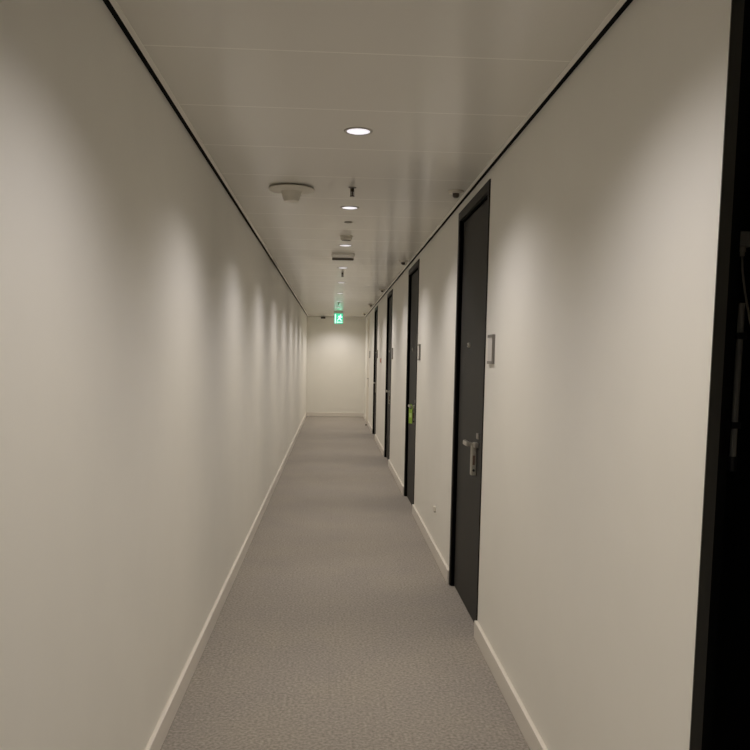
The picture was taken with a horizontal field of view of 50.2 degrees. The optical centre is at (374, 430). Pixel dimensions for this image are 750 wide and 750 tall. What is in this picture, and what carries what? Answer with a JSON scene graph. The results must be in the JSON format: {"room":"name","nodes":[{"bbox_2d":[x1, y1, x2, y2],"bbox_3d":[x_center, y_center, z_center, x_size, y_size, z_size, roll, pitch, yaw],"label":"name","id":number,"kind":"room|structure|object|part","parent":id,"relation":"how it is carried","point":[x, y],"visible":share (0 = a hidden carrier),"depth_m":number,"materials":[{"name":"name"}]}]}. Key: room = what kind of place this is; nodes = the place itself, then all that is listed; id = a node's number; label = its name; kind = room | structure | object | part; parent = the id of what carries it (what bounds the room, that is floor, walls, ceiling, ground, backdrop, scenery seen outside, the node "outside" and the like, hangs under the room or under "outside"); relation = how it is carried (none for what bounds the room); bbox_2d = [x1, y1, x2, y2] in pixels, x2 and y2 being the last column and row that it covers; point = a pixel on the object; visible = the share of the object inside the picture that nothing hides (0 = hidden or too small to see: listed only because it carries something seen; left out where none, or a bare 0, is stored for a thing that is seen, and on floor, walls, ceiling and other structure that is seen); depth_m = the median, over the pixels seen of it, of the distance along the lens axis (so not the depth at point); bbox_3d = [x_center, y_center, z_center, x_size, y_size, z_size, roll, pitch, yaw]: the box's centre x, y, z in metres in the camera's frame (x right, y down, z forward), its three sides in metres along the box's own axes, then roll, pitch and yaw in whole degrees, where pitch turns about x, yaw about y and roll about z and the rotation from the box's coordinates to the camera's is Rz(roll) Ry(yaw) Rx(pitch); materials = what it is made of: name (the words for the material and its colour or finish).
{"room":"hotel corridor","nodes":[
{"label":"hotel corridor","id":0,"kind":"room"},
{"bbox_2d":[0,0,306,749],"bbox_3d":[-1.163,-0.588,8.533,0.100,2.600,23.400,1,5,-3],"label":"wall","id":1,"kind":"structure","parent":0,"point":[153,352],"depth_m":2.39,"materials":[{"name":"paint"}]},
{"bbox_2d":[103,0,306,314],"bbox_3d":[-1.085,-1.808,8.424,0.032,0.046,23.200,1,5,-3],"label":"trim","id":2,"kind":"structure","parent":1,"relation":"attached to","point":[108,4],"depth_m":3.16,"materials":[{"name":"black metal"}]},
{"bbox_2d":[109,0,307,315],"bbox_3d":[-1.060,-1.780,8.421,0.018,0.002,23.188,1,5,-3],"label":"trim","id":3,"kind":"structure","parent":1,"relation":"attached to","point":[114,3],"depth_m":3.15,"materials":[{"name":"white metal"}]},
{"bbox_2d":[145,412,306,749],"bbox_3d":[-1.126,0.660,8.652,0.018,0.095,23.200,1,5,-3],"label":"baseboard","id":4,"kind":"structure","parent":1,"relation":"attached to","point":[159,734],"depth_m":4.12,"materials":[{"name":"white paint"}]},
{"bbox_2d":[306,316,365,412],"bbox_3d":[-0.972,-1.657,20.160,1.502,2.600,0.100,1,5,-3],"label":"wall","id":5,"kind":"structure","parent":0,"point":[335,364],"depth_m":20.11,"materials":[{"name":"paint"}]},
{"bbox_2d":[307,412,362,416],"bbox_3d":[-1.008,-0.405,20.216,1.432,0.095,0.018,1,5,-3],"label":"baseboard","id":6,"kind":"structure","parent":5,"relation":"attached to","point":[308,413],"depth_m":20.21,"materials":[{"name":"white paint"}]},
{"bbox_2d":[160,416,529,749],"bbox_3d":[0.017,0.762,8.721,2.510,0.080,23.400,1,5,-3],"label":"floor","id":7,"kind":"structure","parent":0,"point":[338,626],"depth_m":4.36,"materials":[{"name":"carpet"}]},
{"bbox_2d":[116,0,618,316],"bbox_3d":[-0.357,-1.786,8.458,1.424,0.030,23.188,1,5,-3],"label":"ceiling","id":8,"kind":"structure","parent":0,"point":[271,89],"depth_m":3.06,"materials":[{"name":"white paint"}]},
{"bbox_2d":[268,183,313,202],"bbox_3d":[-0.491,-1.387,4.699,0.268,0.080,0.268,1,5,-3],"label":"ceiling sensor","id":9,"kind":"object","parent":8,"relation":"attached to","point":[291,192],"visible":1,"depth_m":4.65,"materials":[{"name":"grey plastic"}]},
{"bbox_3d":[-0.491,-1.376,4.700,0.124,0.058,0.124,1,5,-3],"label":"stem","id":10,"kind":"part","parent":9,"relation":"part of","materials":[{"name":"beige plastic"}]},
{"bbox_2d":[334,311,342,323],"bbox_3d":[-0.802,-2.491,17.627,0.210,0.268,0.040,1,5,-3],"label":"exit sign","id":11,"kind":"object","parent":8,"relation":"hanging from","point":[338,315],"visible":1,"depth_m":17.62,"materials":[{"name":"green plastic"}]},
{"bbox_2d":[332,253,354,260],"bbox_3d":[-0.309,-1.678,7.732,0.220,0.050,0.180,1,5,-3],"label":"emergency light","id":12,"kind":"object","parent":8,"relation":"attached to","point":[335,256],"visible":1,"depth_m":7.67,"materials":[{"name":"white plastic"}]},
{"bbox_2d":[338,244,352,246],"bbox_3d":[-0.263,-1.643,7.104,0.128,0.004,0.128,1,5,-3],"label":"recessed light","id":13,"kind":"object","parent":8,"relation":"in","point":[343,245],"visible":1,"depth_m":7.10,"materials":[{"name":"white"}]},
{"bbox_2d":[340,235,352,241],"bbox_3d":[-0.235,-1.572,6.549,0.108,0.041,0.108,1,5,-3],"label":"smoke detector","id":14,"kind":"object","parent":8,"relation":"attached to","point":[346,238],"visible":1,"depth_m":6.51,"materials":[{"name":"beige plastic"}]},
{"bbox_2d":[340,206,358,209],"bbox_3d":[-0.168,-1.475,5.300,0.128,0.004,0.128,1,5,-3],"label":"recessed light","id":15,"kind":"object","parent":8,"relation":"in","point":[342,207],"visible":1,"depth_m":5.29,"materials":[{"name":"white"}]},
{"bbox_2d":[348,187,355,196],"bbox_3d":[-0.133,-1.391,4.667,0.048,0.052,0.048,1,5,-3],"label":"sprinkler head","id":16,"kind":"object","parent":8,"relation":"attached to","point":[350,188],"visible":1,"depth_m":4.66},
{"bbox_2d":[344,127,372,135],"bbox_3d":[-0.073,-1.307,3.495,0.128,0.004,0.128,1,5,-3],"label":"recessed light","id":17,"kind":"object","parent":8,"relation":"in","point":[357,131],"visible":1,"depth_m":3.49,"materials":[{"name":"white"}]},
{"bbox_2d":[448,189,463,197],"bbox_3d":[0.477,-1.391,4.713,0.092,0.040,0.092,1,5,-3],"label":"detector","id":18,"kind":"object","parent":8,"relation":"attached to","point":[455,192],"visible":1,"depth_m":4.69,"materials":[{"name":"beige plastic"}]},
{"bbox_2d":[364,0,730,749],"bbox_3d":[0.370,-0.567,8.616,0.034,2.600,23.200,1,5,-3],"label":"wall","id":19,"kind":"structure","parent":0,"point":[605,207],"depth_m":2.45,"materials":[{"name":"paint"}]},
{"bbox_2d":[366,315,369,420],"bbox_3d":[-0.126,-1.390,18.233,0.135,2.452,1.030,1,5,-3],"label":"door","id":20,"kind":"structure","parent":19,"relation":"in","point":[368,340],"depth_m":18.65,"materials":[{"name":"beige paint"}]},
{"bbox_2d":[372,306,377,434],"bbox_3d":[0.032,-1.109,15.220,0.135,2.452,1.030,1,5,-3],"label":"door","id":21,"kind":"structure","parent":19,"relation":"in","point":[376,308],"depth_m":15.61,"materials":[{"name":"black paint"}]},
{"bbox_2d":[375,434,383,456],"bbox_3d":[0.070,0.233,13.517,0.018,0.095,2.610,1,5,-3],"label":"baseboard","id":22,"kind":"structure","parent":19,"relation":"attached to","point":[376,438],"depth_m":13.26,"materials":[{"name":"white paint"}]},
{"bbox_2d":[384,289,392,458],"bbox_3d":[0.223,-0.771,11.601,0.135,2.452,1.030,1,5,-3],"label":"door","id":23,"kind":"structure","parent":19,"relation":"in","point":[390,294],"depth_m":11.91,"materials":[{"name":"black paint"}]},
{"bbox_2d":[388,459,403,494],"bbox_3d":[0.254,0.560,10.012,0.018,0.095,2.380,1,5,-3],"label":"baseboard","id":24,"kind":"structure","parent":19,"relation":"attached to","point":[394,473],"depth_m":9.71,"materials":[{"name":"white paint"}]},
{"bbox_2d":[404,259,419,504],"bbox_3d":[0.401,-0.455,8.210,0.135,2.452,1.030,1,5,-3],"label":"door","id":25,"kind":"structure","parent":19,"relation":"in","point":[413,278],"depth_m":8.40,"materials":[{"name":"black paint"}]},
{"bbox_2d":[409,404,412,423],"bbox_3d":[0.357,-0.169,8.030,0.003,0.194,0.068,-2,6,-27],"label":"hanger","id":26,"kind":"object","parent":25,"relation":"hanging from","point":[410,411],"visible":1,"depth_m":8.03,"materials":[{"name":"green"}]},
{"bbox_2d":[417,344,420,359],"bbox_3d":[0.411,-0.728,7.451,0.014,0.148,0.124,1,5,-3],"label":"door sign","id":27,"kind":"object","parent":19,"relation":"attached to","point":[419,345],"visible":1,"depth_m":7.39,"materials":[{"name":"grey metal"}]},
{"bbox_2d":[412,504,448,583],"bbox_3d":[0.433,0.877,6.604,0.018,0.095,2.415,1,5,-3],"label":"baseboard","id":28,"kind":"structure","parent":19,"relation":"attached to","point":[440,561],"depth_m":6.26,"materials":[{"name":"white paint"}]},
{"bbox_2d":[449,179,490,621],"bbox_3d":[0.581,-0.136,4.785,0.135,2.452,1.030,1,5,-3],"label":"door","id":29,"kind":"structure","parent":19,"relation":"in","point":[474,219],"depth_m":4.84,"materials":[{"name":"black paint"}]},
{"bbox_3d":[0.536,0.072,4.643,0.035,0.026,0.122,1,5,-3],"label":"lever","id":30,"kind":"part","parent":29,"relation":"part of","materials":[{"name":"metal"}]},
{"bbox_2d":[487,334,494,363],"bbox_3d":[0.589,-0.412,4.061,0.014,0.148,0.124,1,5,-3],"label":"door sign","id":31,"kind":"object","parent":19,"relation":"attached to","point":[491,338],"visible":1,"depth_m":4.03,"materials":[{"name":"grey metal"}]},
{"bbox_2d":[365,0,626,316],"bbox_3d":[0.344,-1.762,8.497,0.018,0.002,23.188,1,5,-3],"label":"trim","id":32,"kind":"structure","parent":19,"relation":"attached to","point":[620,3],"depth_m":3.06,"materials":[{"name":"white metal"}]},
{"bbox_2d":[366,0,632,315],"bbox_3d":[0.369,-1.789,8.502,0.032,0.046,23.200,1,5,-3],"label":"trim","id":33,"kind":"structure","parent":19,"relation":"attached to","point":[627,3],"depth_m":3.08,"materials":[{"name":"black metal"}]},
{"bbox_2d":[474,620,547,749],"bbox_3d":[0.617,1.203,3.111,0.018,0.095,2.551,1,5,-3],"label":"baseboard","id":34,"kind":"structure","parent":19,"relation":"attached to","point":[527,727],"depth_m":3.50,"materials":[{"name":"white paint"}]},
{"bbox_2d":[689,0,749,749],"bbox_3d":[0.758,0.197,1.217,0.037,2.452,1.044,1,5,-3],"label":"door frame","id":35,"kind":"structure","parent":19,"relation":"in","point":[739,19],"depth_m":1.71,"materials":[{"name":"black paint"}]},
{"bbox_2d":[710,81,749,749],"bbox_3d":[1.161,0.050,2.077,0.858,2.600,0.100,1,5,-3],"label":"door","id":36,"kind":"structure","parent":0,"point":[730,728],"depth_m":2.05,"materials":[{"name":"black paint"}]},
{"bbox_2d":[727,303,746,471],"bbox_3d":[0.894,-0.106,1.982,0.024,0.415,0.030,1,5,-3],"label":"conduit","id":37,"kind":"object","parent":36,"relation":"attached to","point":[740,335],"visible":0.91,"depth_m":1.97,"materials":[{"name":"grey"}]},
{"bbox_2d":[739,231,749,255],"bbox_3d":[0.895,-0.454,1.950,0.040,0.058,0.032,1,5,-3],"label":"junction box","id":38,"kind":"object","parent":36,"relation":"attached to","point":[745,235],"visible":0.73,"depth_m":1.93,"materials":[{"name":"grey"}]},
{"bbox_2d":[741,256,749,323],"bbox_3d":[0.932,0.457,2.025,0.114,1.771,0.011,1,5,2],"label":"cable","id":39,"kind":"object","parent":38,"relation":"hanging from","point":[742,269],"visible":1,"depth_m":1.95,"materials":[{"name":"beige plastic"}]}
]}

